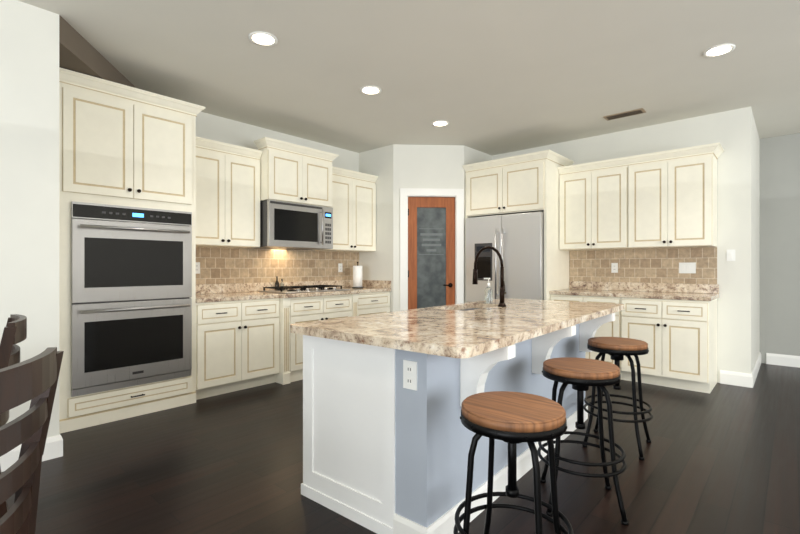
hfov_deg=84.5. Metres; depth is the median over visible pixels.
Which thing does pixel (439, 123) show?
recessed light
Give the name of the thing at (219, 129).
wall
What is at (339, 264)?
electrical outlet plate
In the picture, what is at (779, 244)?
wall
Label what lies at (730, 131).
wall
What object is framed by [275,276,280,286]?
oil bottle
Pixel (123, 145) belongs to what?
upper cabinet
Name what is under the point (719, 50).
recessed light
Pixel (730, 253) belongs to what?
electrical outlet plate
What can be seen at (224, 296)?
countertop
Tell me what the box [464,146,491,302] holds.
wall
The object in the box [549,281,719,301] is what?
countertop
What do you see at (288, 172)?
upper cabinet
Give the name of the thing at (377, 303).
base cabinet
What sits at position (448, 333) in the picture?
island countertop
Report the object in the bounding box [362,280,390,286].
backsplash
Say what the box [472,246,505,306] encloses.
pull-down faucet
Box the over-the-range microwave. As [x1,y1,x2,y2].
[255,200,332,249]
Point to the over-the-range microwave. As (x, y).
(289, 225)
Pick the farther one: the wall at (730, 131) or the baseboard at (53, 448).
the wall at (730, 131)
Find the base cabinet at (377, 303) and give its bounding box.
[355,291,389,315]
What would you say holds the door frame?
attached to the wall at (430, 166)
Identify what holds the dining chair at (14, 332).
on the floor
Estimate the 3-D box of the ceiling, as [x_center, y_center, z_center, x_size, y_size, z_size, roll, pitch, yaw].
[0.472,-1.650,1.053,10.400,0.100,12.600,0,0,42]
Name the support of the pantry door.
in the wall at (430, 166)
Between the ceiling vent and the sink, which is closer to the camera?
the sink
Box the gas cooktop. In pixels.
[259,285,349,292]
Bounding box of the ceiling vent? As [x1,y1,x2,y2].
[603,108,645,120]
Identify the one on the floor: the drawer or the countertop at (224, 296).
the drawer
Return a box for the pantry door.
[408,197,454,309]
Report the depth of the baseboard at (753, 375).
4.66 m
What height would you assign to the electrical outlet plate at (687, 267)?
0.116 m
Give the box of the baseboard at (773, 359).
[766,353,799,367]
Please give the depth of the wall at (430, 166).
5.76 m
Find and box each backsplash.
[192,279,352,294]
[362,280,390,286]
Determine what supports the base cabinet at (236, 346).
on the floor
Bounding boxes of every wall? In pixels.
[0,0,58,437]
[59,15,135,87]
[196,112,358,284]
[359,145,392,311]
[393,144,463,311]
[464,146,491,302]
[492,107,751,382]
[752,112,759,369]
[760,133,799,363]
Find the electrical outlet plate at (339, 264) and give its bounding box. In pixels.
[338,263,341,271]
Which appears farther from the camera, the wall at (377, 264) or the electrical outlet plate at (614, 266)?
the wall at (377, 264)
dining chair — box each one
[0,314,26,517]
[0,347,63,533]
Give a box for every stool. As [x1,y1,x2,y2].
[453,391,572,533]
[537,357,628,525]
[582,337,652,460]
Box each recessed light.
[248,31,277,46]
[360,86,380,94]
[431,120,448,126]
[703,44,735,56]
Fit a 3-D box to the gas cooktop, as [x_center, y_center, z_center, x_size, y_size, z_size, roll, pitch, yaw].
[-1.085,0.251,5.095,0.510,0.052,0.910,0,0,42]
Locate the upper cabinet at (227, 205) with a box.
[192,135,259,250]
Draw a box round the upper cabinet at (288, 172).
[254,137,334,206]
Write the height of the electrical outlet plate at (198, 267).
0.116 m
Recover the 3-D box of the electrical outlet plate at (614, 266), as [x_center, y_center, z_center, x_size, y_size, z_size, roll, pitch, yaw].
[2.542,0.010,5.215,0.070,0.116,0.008,0,0,42]
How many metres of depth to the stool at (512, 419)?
1.55 m
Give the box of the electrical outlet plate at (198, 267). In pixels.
[196,262,199,273]
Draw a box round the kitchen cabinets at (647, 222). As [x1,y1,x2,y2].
[463,142,723,392]
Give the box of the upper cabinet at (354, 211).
[307,167,377,254]
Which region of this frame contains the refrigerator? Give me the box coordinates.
[466,212,543,302]
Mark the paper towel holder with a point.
(357, 276)
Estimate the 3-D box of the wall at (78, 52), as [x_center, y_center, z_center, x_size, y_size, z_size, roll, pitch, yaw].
[-2.276,-1.514,3.471,1.080,0.172,0.859,0,0,42]
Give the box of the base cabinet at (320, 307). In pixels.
[283,295,354,383]
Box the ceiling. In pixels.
[18,0,799,155]
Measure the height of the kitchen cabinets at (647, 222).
2.530 m
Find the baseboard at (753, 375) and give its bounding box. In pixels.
[750,352,760,387]
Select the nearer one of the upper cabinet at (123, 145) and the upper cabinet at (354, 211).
the upper cabinet at (123, 145)
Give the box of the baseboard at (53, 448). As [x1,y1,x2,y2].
[0,434,62,471]
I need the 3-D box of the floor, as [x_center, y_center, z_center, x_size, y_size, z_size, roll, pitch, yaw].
[0.472,1.250,1.053,10.400,0.100,12.600,0,0,42]
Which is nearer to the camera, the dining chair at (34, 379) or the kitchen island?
the dining chair at (34, 379)
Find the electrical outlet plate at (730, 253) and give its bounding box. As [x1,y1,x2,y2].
[727,249,734,260]
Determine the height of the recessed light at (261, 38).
0.008 m
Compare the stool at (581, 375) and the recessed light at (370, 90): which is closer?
the stool at (581, 375)
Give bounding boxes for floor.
[2,363,799,533]
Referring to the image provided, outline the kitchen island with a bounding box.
[301,314,614,533]
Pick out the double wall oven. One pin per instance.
(131, 294)
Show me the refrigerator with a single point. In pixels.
(516, 241)
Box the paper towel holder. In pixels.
[352,262,362,287]
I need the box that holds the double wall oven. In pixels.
[71,201,191,396]
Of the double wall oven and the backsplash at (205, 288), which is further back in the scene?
the backsplash at (205, 288)
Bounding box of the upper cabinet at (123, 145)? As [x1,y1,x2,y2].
[59,67,194,214]
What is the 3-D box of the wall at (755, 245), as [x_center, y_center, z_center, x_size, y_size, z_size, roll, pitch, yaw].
[3.992,-0.200,5.050,0.150,2.800,1.350,0,0,42]
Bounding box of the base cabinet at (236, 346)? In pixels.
[191,299,282,402]
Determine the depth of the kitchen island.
2.04 m
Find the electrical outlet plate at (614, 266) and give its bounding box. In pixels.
[611,263,617,272]
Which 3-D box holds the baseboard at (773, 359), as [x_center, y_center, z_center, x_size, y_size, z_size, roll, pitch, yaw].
[6.367,1.133,3.821,4.900,0.135,0.016,0,0,42]
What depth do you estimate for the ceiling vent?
4.59 m
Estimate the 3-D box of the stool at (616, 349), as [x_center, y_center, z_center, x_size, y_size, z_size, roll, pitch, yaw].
[1.469,0.850,2.979,0.423,0.700,0.423,0,0,42]
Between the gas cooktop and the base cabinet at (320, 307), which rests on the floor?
the base cabinet at (320, 307)
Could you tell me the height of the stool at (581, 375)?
0.700 m
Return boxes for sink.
[458,306,481,309]
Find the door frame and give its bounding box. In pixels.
[400,188,463,310]
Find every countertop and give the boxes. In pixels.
[189,287,390,302]
[290,298,624,361]
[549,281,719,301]
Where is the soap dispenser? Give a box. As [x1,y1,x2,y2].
[484,278,491,302]
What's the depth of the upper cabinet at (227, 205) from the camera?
4.37 m
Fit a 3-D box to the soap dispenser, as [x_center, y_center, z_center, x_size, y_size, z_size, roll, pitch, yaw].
[0.729,0.194,3.643,0.072,0.207,0.064,0,0,42]
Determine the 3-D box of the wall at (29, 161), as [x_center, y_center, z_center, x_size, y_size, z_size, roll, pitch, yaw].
[-4.498,-0.200,1.098,1.230,2.800,5.640,0,0,42]
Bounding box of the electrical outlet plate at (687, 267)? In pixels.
[679,262,695,272]

